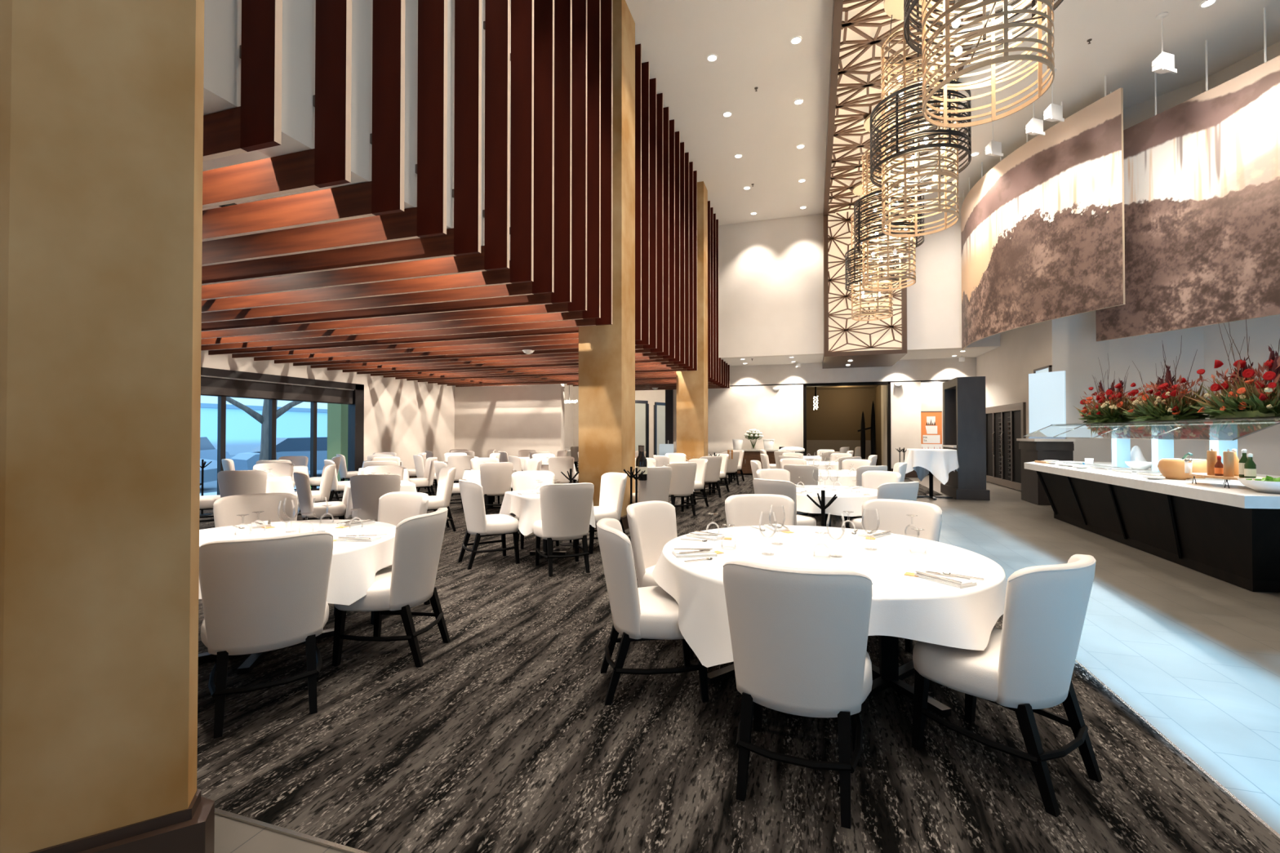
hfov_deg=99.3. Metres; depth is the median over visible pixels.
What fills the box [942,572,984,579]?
spoon
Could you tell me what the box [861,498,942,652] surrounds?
dining chair
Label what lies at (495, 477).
dining chair
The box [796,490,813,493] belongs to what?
napkin
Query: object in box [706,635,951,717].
round dining table
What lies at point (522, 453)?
dining chair
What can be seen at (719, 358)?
wooden slat
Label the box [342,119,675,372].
wooden slat
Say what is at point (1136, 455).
draped cloth
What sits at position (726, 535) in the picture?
bowl
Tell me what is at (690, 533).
fork
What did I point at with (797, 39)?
recessed light
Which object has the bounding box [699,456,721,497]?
dining chair
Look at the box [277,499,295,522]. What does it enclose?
bowl
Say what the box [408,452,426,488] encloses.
dining chair
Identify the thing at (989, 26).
chandelier
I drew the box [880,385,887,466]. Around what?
wall
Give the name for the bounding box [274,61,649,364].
wooden slat
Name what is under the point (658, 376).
wooden slat
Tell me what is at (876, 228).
chandelier
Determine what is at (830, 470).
bowl
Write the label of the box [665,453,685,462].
dining chair
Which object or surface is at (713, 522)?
bowl
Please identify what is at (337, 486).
dining chair
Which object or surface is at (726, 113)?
recessed light
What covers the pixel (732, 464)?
dining chair
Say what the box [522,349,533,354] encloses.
smoke detector
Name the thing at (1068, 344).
wall
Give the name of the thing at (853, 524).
bowl
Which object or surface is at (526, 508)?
tablecloth
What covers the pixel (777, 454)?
dining chair
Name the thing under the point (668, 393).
door
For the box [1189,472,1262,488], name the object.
serving board
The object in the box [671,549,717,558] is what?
napkin
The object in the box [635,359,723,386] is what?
wooden slat
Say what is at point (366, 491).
dining chair
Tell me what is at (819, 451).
dining chair
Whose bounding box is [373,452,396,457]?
dining chair
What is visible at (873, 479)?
dining chair
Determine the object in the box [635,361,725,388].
wooden slat
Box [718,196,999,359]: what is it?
wall
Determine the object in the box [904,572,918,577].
card
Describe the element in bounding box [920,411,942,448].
poster
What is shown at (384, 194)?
wooden slat
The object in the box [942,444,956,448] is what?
niche shelf
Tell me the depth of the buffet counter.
5.79 m
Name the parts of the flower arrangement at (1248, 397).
red flower, coral flower, red flower, red flower, coral flower, red flower, red flower, red flower, coral flower, coral flower, planter, red flower, coral flower, red flower, red flower, cream flower, red flower, cream flower, red flower, red flower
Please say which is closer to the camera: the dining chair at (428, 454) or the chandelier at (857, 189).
the chandelier at (857, 189)
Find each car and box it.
[200,436,230,460]
[200,458,217,485]
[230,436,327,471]
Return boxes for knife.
[337,537,370,538]
[346,519,374,524]
[674,548,712,550]
[694,530,724,535]
[872,530,891,535]
[914,571,962,583]
[1181,452,1192,459]
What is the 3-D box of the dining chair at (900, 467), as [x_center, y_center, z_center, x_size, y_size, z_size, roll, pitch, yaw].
[4.314,1.099,9.477,0.611,0.940,0.583,0,-1,18]
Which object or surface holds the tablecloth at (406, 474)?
on the dining table
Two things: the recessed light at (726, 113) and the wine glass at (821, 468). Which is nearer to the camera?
the wine glass at (821, 468)
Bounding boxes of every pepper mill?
[1206,448,1217,475]
[1222,448,1234,476]
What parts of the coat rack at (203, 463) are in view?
foot plate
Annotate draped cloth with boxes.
[1130,445,1151,467]
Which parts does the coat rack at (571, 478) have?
foot plate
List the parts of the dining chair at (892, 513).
backrest, leg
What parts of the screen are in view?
rail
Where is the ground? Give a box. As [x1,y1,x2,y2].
[200,454,322,493]
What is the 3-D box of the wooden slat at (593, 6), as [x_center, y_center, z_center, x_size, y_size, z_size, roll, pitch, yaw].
[-4.782,-4.009,8.825,8.880,5.070,0.042,0,-1,18]
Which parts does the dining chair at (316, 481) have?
seat, backrest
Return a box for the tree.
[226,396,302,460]
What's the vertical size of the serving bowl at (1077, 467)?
0.030 m
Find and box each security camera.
[773,386,779,391]
[893,382,902,386]
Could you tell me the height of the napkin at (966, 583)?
0.018 m
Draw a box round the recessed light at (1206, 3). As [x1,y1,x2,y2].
[1199,0,1217,8]
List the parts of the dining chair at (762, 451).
backrest, seat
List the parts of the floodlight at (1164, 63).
rod, ceiling plate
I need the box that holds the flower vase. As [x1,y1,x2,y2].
[743,429,763,449]
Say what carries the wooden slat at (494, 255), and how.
attached to the wall at (222, 18)
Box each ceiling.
[202,150,573,386]
[625,0,1279,225]
[720,347,995,366]
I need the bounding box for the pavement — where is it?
[200,484,319,496]
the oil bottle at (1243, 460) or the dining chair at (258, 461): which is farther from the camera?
the dining chair at (258, 461)
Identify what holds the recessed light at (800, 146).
in the ceiling at (750, 39)
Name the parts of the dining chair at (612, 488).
leg, seat, backrest, leg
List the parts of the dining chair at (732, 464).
backrest, leg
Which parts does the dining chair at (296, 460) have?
backrest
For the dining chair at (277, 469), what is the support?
on the floor at (505, 739)
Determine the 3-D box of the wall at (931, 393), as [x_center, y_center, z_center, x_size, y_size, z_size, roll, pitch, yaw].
[10.063,0.076,18.840,2.600,3.200,0.200,0,-1,18]
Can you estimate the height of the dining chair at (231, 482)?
0.940 m
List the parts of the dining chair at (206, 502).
seat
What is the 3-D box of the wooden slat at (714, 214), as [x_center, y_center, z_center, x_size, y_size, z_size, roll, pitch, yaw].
[-0.053,-3.909,17.207,4.930,5.070,0.042,0,-1,18]
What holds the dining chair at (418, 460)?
on the floor at (505, 739)
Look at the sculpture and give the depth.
19.67 m
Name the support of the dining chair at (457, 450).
on the floor at (505, 739)
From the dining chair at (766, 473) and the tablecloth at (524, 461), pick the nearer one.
the dining chair at (766, 473)
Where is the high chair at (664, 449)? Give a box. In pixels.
[658,444,673,455]
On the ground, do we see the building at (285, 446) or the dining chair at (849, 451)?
the building at (285, 446)
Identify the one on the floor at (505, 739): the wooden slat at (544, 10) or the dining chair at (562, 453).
the dining chair at (562, 453)
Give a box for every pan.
[1057,462,1090,464]
[1075,464,1112,468]
[1090,466,1135,471]
[1111,468,1158,473]
[1136,471,1163,476]
[1186,477,1230,481]
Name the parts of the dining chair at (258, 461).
backrest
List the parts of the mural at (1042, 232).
hanging rod, hanging rod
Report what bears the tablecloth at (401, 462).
on the dining table
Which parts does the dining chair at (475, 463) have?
backrest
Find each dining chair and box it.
[199,495,220,522]
[199,531,333,738]
[213,493,297,527]
[217,470,267,497]
[222,458,235,471]
[253,462,293,478]
[256,460,294,487]
[277,456,308,489]
[293,463,335,519]
[293,471,346,519]
[309,456,341,499]
[324,459,350,502]
[332,507,450,667]
[333,491,430,625]
[336,453,358,493]
[350,474,400,521]
[362,465,404,480]
[363,461,397,468]
[367,454,393,461]
[370,456,399,466]
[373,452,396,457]
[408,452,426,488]
[409,457,437,495]
[413,454,437,492]
[425,450,433,458]
[426,466,456,531]
[433,461,463,511]
[444,452,466,461]
[447,455,474,496]
[449,448,468,453]
[453,451,474,483]
[457,479,519,569]
[470,457,499,503]
[480,462,513,515]
[486,449,496,457]
[488,453,500,459]
[497,451,508,462]
[508,455,521,489]
[511,457,542,491]
[511,471,559,549]
[518,449,537,471]
[529,452,550,458]
[532,453,555,462]
[533,482,594,577]
[548,456,574,484]
[556,449,567,457]
[570,446,578,466]
[573,471,578,483]
[573,472,626,554]
[596,518,708,706]
[626,500,693,658]
[632,466,671,503]
[635,450,645,457]
[635,457,656,467]
[653,455,669,466]
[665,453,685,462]
[666,462,697,515]
[674,458,708,508]
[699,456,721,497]
[700,453,729,493]
[720,449,744,482]
[721,451,739,484]
[723,560,872,829]
[724,493,795,527]
[750,460,761,478]
[752,478,816,526]
[755,468,808,515]
[760,449,776,468]
[760,453,769,469]
[773,451,789,468]
[777,455,800,468]
[779,457,806,469]
[782,452,803,458]
[783,464,818,516]
[817,449,834,456]
[821,451,839,461]
[830,453,852,462]
[838,456,861,470]
[840,447,849,453]
[840,465,887,520]
[842,458,871,471]
[844,470,901,528]
[846,450,853,457]
[849,481,919,529]
[854,446,861,457]
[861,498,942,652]
[867,454,877,466]
[893,462,906,482]
[911,554,1102,817]
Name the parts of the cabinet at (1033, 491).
cornice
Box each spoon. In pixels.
[680,538,706,541]
[684,557,712,561]
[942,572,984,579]
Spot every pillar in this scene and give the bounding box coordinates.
[0,0,214,852]
[327,403,348,481]
[578,0,635,529]
[676,181,708,488]
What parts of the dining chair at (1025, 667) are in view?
leg, seat, leg, seat frame, leg, backrest, leg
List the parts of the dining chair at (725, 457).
leg, backrest, seat, leg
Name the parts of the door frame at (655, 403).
rail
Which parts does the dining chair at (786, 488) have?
backrest, seat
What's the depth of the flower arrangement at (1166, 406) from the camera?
7.16 m
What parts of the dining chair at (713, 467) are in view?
leg, backrest, leg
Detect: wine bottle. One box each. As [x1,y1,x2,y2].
[635,445,640,469]
[638,445,647,480]
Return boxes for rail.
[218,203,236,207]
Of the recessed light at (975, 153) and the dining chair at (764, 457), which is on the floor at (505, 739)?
the dining chair at (764, 457)
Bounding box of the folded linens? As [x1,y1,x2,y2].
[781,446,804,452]
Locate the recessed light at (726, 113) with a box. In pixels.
[722,111,732,116]
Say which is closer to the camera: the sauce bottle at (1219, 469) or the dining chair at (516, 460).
the sauce bottle at (1219, 469)
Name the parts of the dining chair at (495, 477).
leg, backrest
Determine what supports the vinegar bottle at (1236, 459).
on the serving board
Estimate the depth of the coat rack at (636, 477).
7.23 m
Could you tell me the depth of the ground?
16.67 m
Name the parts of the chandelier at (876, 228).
support rod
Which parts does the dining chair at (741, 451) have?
backrest, leg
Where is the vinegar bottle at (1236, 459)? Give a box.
[1231,448,1239,475]
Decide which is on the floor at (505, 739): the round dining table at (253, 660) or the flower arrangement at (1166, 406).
the round dining table at (253, 660)
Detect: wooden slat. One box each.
[200,0,586,338]
[200,0,600,345]
[200,0,613,351]
[201,0,447,266]
[201,0,481,285]
[201,0,510,300]
[201,0,533,312]
[201,0,554,323]
[201,0,572,331]
[202,0,351,208]
[202,0,405,241]
[203,0,282,161]
[208,326,578,355]
[231,333,578,358]
[253,43,641,360]
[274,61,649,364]
[293,77,656,365]
[311,93,662,368]
[327,106,669,370]
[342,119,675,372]
[356,131,679,374]
[370,142,684,376]
[383,151,688,377]
[395,161,693,379]
[406,170,697,380]
[417,371,674,382]
[427,371,676,383]
[437,375,676,384]
[446,200,711,386]
[455,207,713,386]
[566,213,715,385]
[573,219,718,386]
[635,357,720,386]
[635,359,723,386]
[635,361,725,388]
[635,363,727,389]
[635,364,729,390]
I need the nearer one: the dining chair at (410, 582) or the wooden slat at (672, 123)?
the dining chair at (410, 582)
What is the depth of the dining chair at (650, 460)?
11.26 m
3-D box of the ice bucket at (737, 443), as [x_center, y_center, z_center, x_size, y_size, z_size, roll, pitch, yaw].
[3.403,0.617,18.952,0.400,0.360,0.400,0,-1,18]
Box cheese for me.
[1157,458,1207,479]
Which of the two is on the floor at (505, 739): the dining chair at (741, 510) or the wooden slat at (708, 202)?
the dining chair at (741, 510)
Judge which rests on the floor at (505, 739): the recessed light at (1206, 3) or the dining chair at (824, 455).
the dining chair at (824, 455)
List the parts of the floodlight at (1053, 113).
rod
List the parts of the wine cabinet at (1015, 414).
door, handle, door, handle, door, door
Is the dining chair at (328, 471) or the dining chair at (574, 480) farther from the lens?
the dining chair at (574, 480)
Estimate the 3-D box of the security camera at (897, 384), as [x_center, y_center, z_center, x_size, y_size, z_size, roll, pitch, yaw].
[8.459,-1.361,17.834,0.220,0.130,0.200,0,-1,18]
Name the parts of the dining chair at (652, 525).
seat, backrest, leg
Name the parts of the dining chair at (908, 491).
seat, backrest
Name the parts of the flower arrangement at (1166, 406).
red flower, cream flower, coral flower, red flower, red flower, cream flower, red flower, red flower, planter, red flower, red flower, coral flower, red flower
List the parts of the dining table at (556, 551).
post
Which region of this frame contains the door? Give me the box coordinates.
[665,389,673,444]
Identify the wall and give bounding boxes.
[200,350,454,469]
[203,0,511,260]
[454,383,564,462]
[564,384,665,458]
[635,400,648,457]
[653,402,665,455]
[673,357,976,468]
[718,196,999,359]
[806,381,945,466]
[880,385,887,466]
[920,382,943,448]
[976,40,1279,491]
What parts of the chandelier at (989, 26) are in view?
bulb, bulb, support rod, bulb, bulb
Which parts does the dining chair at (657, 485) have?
seat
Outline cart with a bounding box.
[795,448,806,456]
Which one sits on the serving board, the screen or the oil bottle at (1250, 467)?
the oil bottle at (1250, 467)
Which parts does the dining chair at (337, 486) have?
backrest, leg, seat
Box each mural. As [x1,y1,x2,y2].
[960,75,1124,349]
[1095,6,1279,341]
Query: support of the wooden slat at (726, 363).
attached to the ceiling at (969, 353)
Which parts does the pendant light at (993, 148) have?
rod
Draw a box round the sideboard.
[726,448,777,475]
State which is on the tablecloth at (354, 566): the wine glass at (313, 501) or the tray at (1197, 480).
the wine glass at (313, 501)
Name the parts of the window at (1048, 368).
pane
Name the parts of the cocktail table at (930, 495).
post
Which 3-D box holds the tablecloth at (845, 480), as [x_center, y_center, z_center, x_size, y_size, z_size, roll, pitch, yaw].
[3.339,0.936,9.780,1.693,0.215,1.695,0,-1,-18]
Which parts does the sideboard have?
door, door, door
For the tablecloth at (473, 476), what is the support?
on the dining table at (490, 499)
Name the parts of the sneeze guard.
glass pane, glass pane, post, glass pane, post, glass, glass pane, post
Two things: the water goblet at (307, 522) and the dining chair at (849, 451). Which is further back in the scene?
the dining chair at (849, 451)
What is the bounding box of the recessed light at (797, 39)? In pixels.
[790,35,801,44]
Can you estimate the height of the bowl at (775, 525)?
0.150 m
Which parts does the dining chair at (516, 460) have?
backrest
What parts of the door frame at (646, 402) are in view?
rail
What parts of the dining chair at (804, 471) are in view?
backrest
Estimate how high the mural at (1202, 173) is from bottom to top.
4.830 m
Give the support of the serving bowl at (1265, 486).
on the buffet counter
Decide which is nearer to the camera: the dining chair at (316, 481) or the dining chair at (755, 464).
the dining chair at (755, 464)
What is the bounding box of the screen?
[1028,370,1066,439]
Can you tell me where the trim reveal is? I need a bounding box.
[729,379,950,386]
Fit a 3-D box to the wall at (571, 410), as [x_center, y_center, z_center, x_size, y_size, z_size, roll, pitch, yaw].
[-1.243,-0.379,22.561,10.000,4.200,9.750,0,-1,18]
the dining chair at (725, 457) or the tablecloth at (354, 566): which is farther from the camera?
the dining chair at (725, 457)
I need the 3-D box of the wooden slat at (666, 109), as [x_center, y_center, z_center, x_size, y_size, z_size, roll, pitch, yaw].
[-3.643,-3.966,12.416,8.880,5.070,0.042,0,-1,18]
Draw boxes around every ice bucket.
[732,439,743,449]
[762,439,774,449]
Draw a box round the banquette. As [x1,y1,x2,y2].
[806,440,871,459]
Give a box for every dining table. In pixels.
[198,628,333,675]
[487,496,501,509]
[529,538,566,558]
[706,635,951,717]
[813,513,841,516]
[825,513,831,527]
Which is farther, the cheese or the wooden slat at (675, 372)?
the wooden slat at (675, 372)
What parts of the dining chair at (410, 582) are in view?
leg, seat, leg, seat frame, leg, backrest, leg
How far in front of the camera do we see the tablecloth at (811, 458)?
15.37 m
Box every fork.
[346,535,376,536]
[679,550,710,553]
[689,533,717,536]
[924,571,970,579]
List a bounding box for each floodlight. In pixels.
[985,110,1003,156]
[1025,84,1044,135]
[1043,68,1064,121]
[1151,11,1177,74]
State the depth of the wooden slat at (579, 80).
7.06 m
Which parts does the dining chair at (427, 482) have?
seat, backrest, leg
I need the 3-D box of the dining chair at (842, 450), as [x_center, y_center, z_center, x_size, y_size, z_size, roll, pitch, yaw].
[7.462,1.228,20.256,0.583,0.940,0.611,1,-1,-40]
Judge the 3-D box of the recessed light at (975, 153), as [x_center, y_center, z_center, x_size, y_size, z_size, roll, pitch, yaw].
[7.975,-6.489,12.961,0.190,0.011,0.190,0,-1,18]
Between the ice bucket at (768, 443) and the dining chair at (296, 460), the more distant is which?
the ice bucket at (768, 443)
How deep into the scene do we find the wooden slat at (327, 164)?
3.46 m
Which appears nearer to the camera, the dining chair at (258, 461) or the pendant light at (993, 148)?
the dining chair at (258, 461)
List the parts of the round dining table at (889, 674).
post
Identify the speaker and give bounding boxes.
[795,362,800,367]
[958,355,964,361]
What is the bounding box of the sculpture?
[857,400,875,459]
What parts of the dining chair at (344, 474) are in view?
backrest, seat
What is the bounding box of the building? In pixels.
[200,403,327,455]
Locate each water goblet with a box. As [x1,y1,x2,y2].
[234,514,251,535]
[249,511,266,531]
[298,512,314,533]
[320,504,333,523]
[348,508,363,528]
[706,513,719,533]
[720,524,736,547]
[813,531,831,557]
[841,511,855,531]
[904,514,919,535]
[909,528,927,553]
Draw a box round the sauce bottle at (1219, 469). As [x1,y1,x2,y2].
[1214,455,1223,475]
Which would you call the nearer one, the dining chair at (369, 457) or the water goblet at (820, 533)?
the water goblet at (820, 533)
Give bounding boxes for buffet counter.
[1024,460,1279,592]
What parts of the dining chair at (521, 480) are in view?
leg, backrest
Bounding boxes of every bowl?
[234,523,251,535]
[249,520,266,531]
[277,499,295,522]
[282,497,299,519]
[298,521,314,533]
[311,497,328,518]
[320,512,333,523]
[348,516,363,528]
[706,521,719,533]
[720,534,736,547]
[759,511,777,537]
[768,505,785,528]
[812,469,821,481]
[813,542,831,557]
[820,468,828,480]
[826,512,845,539]
[829,470,838,482]
[841,520,855,531]
[861,508,879,533]
[904,524,919,535]
[909,538,927,553]
[1044,459,1058,462]
[1048,462,1063,464]
[1063,464,1079,466]
[1072,466,1089,468]
[1124,461,1151,470]
[1142,475,1165,479]
[1237,478,1279,493]
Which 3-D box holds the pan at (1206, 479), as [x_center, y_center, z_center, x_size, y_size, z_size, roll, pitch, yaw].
[6.313,0.588,6.175,0.320,0.030,0.500,0,-1,18]
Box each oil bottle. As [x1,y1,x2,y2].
[1238,449,1247,477]
[1244,453,1256,478]
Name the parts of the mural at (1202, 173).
hanging rod, hanging rod, hanging rod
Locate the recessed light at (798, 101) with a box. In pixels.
[793,98,803,104]
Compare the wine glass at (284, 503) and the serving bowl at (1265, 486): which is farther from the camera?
the serving bowl at (1265, 486)
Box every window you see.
[200,367,364,495]
[1033,364,1052,373]
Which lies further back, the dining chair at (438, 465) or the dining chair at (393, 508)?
the dining chair at (438, 465)
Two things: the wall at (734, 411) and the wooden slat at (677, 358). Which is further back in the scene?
the wall at (734, 411)
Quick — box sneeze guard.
[1022,416,1279,471]
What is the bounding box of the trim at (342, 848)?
[214,660,1279,852]
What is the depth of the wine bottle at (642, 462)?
8.14 m
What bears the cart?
on the floor at (505, 739)
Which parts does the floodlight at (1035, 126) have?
ceiling plate, rod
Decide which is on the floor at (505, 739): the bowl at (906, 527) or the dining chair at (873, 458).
the dining chair at (873, 458)
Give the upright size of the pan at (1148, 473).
0.030 m
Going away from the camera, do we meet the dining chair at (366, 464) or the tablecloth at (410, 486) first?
the tablecloth at (410, 486)
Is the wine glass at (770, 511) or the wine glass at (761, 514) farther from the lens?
the wine glass at (770, 511)
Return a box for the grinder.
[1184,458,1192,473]
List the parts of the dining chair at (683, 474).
leg, backrest, leg, leg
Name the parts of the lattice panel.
glowing panel, glowing panel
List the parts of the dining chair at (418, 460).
backrest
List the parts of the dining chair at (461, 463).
backrest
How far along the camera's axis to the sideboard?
18.62 m
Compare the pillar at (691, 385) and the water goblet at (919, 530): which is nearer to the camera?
the water goblet at (919, 530)
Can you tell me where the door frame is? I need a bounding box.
[803,382,891,471]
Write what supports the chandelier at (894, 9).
hanging from the lattice panel
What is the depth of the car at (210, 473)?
15.15 m
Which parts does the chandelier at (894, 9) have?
support rod, bulb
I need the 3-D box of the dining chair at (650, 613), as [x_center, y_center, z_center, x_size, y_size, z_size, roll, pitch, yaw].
[0.054,1.023,3.136,0.611,0.940,0.583,0,-1,-7]
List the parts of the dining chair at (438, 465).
backrest, seat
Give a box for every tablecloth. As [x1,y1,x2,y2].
[198,520,396,605]
[266,476,294,493]
[291,466,310,482]
[342,480,417,518]
[357,467,409,481]
[361,461,403,467]
[462,469,516,488]
[498,489,595,535]
[519,457,529,471]
[540,462,577,480]
[566,449,570,456]
[652,525,1007,667]
[795,484,877,516]
[803,455,821,461]
[806,461,838,470]
[817,469,856,486]
[903,448,959,484]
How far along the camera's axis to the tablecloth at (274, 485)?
8.21 m
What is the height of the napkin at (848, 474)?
0.018 m
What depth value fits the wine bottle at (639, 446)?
8.32 m
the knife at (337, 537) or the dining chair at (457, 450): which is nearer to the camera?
the knife at (337, 537)
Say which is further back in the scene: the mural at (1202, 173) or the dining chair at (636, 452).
the dining chair at (636, 452)
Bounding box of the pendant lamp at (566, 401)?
[564,385,577,403]
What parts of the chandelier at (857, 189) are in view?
support rod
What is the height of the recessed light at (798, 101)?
0.011 m
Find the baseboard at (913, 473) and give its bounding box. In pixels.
[891,468,928,477]
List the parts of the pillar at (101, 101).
plinth moulding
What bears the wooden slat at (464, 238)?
attached to the wall at (222, 18)
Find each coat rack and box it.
[199,459,212,515]
[560,468,581,546]
[623,466,640,539]
[626,467,644,543]
[710,453,719,494]
[806,489,837,526]
[899,447,909,479]
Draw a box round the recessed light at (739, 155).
[734,153,742,158]
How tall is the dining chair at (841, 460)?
0.940 m
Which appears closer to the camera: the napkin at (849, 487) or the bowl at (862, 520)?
the bowl at (862, 520)
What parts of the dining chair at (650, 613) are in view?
leg, leg, backrest, seat frame, seat, leg, leg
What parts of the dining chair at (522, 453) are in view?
backrest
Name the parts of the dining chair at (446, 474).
seat, backrest, leg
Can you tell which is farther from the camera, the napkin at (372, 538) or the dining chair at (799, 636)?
the napkin at (372, 538)
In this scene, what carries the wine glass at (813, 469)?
on the tablecloth at (846, 502)
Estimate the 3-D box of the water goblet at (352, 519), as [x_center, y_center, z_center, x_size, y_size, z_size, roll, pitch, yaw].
[-2.118,0.686,4.058,0.096,0.142,0.096,0,-1,18]
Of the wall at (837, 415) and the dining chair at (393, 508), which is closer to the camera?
the dining chair at (393, 508)
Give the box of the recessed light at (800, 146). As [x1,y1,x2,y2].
[796,144,804,148]
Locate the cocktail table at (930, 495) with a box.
[916,471,952,499]
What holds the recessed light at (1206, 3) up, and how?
in the ceiling at (750, 39)
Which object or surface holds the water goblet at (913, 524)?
on the tablecloth at (919, 609)
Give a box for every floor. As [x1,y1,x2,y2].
[196,470,1279,852]
[213,462,1279,852]
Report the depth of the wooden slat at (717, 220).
16.91 m
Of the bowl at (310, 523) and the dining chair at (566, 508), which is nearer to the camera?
the bowl at (310, 523)
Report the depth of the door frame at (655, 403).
22.85 m
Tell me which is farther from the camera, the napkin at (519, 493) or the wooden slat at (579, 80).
the wooden slat at (579, 80)
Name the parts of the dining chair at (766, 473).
backrest, seat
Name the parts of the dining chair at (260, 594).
leg, seat, backrest, seat frame, leg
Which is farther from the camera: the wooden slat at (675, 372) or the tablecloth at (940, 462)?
the wooden slat at (675, 372)
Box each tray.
[1034,460,1049,463]
[1090,467,1115,471]
[1111,470,1145,473]
[1136,473,1163,476]
[1186,479,1230,481]
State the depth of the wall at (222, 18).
3.50 m
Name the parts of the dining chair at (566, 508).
seat, leg, leg, backrest, leg, leg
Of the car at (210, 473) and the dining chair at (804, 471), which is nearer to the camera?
the dining chair at (804, 471)
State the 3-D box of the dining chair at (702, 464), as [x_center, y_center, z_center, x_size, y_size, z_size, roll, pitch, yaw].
[1.012,1.114,10.740,0.611,0.940,0.583,0,-1,-32]
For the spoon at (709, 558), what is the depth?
3.03 m
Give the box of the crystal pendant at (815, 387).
[813,386,817,409]
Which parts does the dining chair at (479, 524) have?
leg, backrest, leg, seat frame, seat, leg, leg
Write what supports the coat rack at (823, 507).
on the floor at (505, 739)
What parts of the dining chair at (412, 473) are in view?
seat, backrest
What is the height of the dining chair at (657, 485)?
0.940 m
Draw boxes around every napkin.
[251,520,271,528]
[268,476,287,479]
[336,520,375,526]
[336,536,381,542]
[517,491,539,495]
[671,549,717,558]
[685,532,724,541]
[764,524,790,532]
[795,484,809,487]
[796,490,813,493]
[841,473,856,475]
[844,486,863,488]
[846,492,871,495]
[857,529,891,538]
[914,570,977,588]
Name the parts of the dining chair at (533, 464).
backrest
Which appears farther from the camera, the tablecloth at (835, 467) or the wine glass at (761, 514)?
the tablecloth at (835, 467)
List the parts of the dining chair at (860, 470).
backrest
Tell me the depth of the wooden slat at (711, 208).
16.02 m
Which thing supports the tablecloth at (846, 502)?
on the round dining table at (826, 515)
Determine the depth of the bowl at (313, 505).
3.91 m
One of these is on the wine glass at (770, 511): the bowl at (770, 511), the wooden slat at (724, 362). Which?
the bowl at (770, 511)
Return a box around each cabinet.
[940,376,990,500]
[986,402,1026,490]
[1016,438,1075,505]
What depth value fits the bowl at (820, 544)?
3.12 m
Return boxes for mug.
[1084,457,1093,464]
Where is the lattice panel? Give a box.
[822,0,988,368]
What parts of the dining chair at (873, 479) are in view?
leg, backrest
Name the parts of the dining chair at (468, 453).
backrest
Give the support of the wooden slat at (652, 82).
attached to the wall at (222, 18)
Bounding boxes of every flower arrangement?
[1074,355,1142,423]
[1115,336,1209,422]
[1182,315,1279,419]
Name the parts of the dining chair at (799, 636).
leg, leg, seat frame, backrest, leg, leg, seat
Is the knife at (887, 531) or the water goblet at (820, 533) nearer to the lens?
the water goblet at (820, 533)
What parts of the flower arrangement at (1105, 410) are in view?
red flower, red flower, planter, red flower, red flower, cream flower, red flower, red flower, coral flower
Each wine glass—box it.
[277,499,295,534]
[282,497,299,533]
[311,497,328,532]
[759,511,777,555]
[768,505,785,544]
[812,469,821,488]
[820,468,828,488]
[826,512,845,557]
[829,470,838,489]
[861,508,879,550]
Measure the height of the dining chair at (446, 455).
0.940 m
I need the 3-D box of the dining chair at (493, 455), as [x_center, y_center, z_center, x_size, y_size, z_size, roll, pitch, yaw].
[-3.855,1.150,13.752,0.611,0.940,0.583,0,-1,-32]
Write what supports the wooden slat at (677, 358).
attached to the wall at (222, 18)
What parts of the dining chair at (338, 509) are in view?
backrest, seat frame, seat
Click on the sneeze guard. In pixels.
(1223, 435)
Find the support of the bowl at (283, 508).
on the wine glass at (284, 503)
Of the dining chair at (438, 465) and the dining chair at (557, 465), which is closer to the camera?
the dining chair at (438, 465)
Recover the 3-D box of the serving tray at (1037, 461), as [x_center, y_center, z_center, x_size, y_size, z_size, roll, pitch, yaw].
[7.187,0.627,9.595,0.240,0.035,0.450,0,-1,18]
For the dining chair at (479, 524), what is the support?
on the floor at (505, 739)
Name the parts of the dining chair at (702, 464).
leg, leg, backrest, seat, leg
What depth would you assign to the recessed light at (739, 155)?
13.04 m
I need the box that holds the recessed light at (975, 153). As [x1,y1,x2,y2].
[971,151,979,155]
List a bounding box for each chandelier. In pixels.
[844,178,898,320]
[853,106,924,291]
[870,0,971,237]
[903,0,1063,128]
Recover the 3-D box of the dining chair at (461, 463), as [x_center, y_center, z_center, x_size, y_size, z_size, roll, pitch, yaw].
[-4.191,1.137,12.691,0.583,0.940,0.611,0,-1,-22]
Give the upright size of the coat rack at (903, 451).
0.985 m
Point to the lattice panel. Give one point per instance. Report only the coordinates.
(860, 28)
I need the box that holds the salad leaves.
[1245,475,1279,481]
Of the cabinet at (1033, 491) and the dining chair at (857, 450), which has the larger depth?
the dining chair at (857, 450)
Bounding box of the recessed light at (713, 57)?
[706,53,717,62]
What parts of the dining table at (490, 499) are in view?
post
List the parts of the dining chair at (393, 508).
leg, backrest, leg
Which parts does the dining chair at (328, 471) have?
seat, backrest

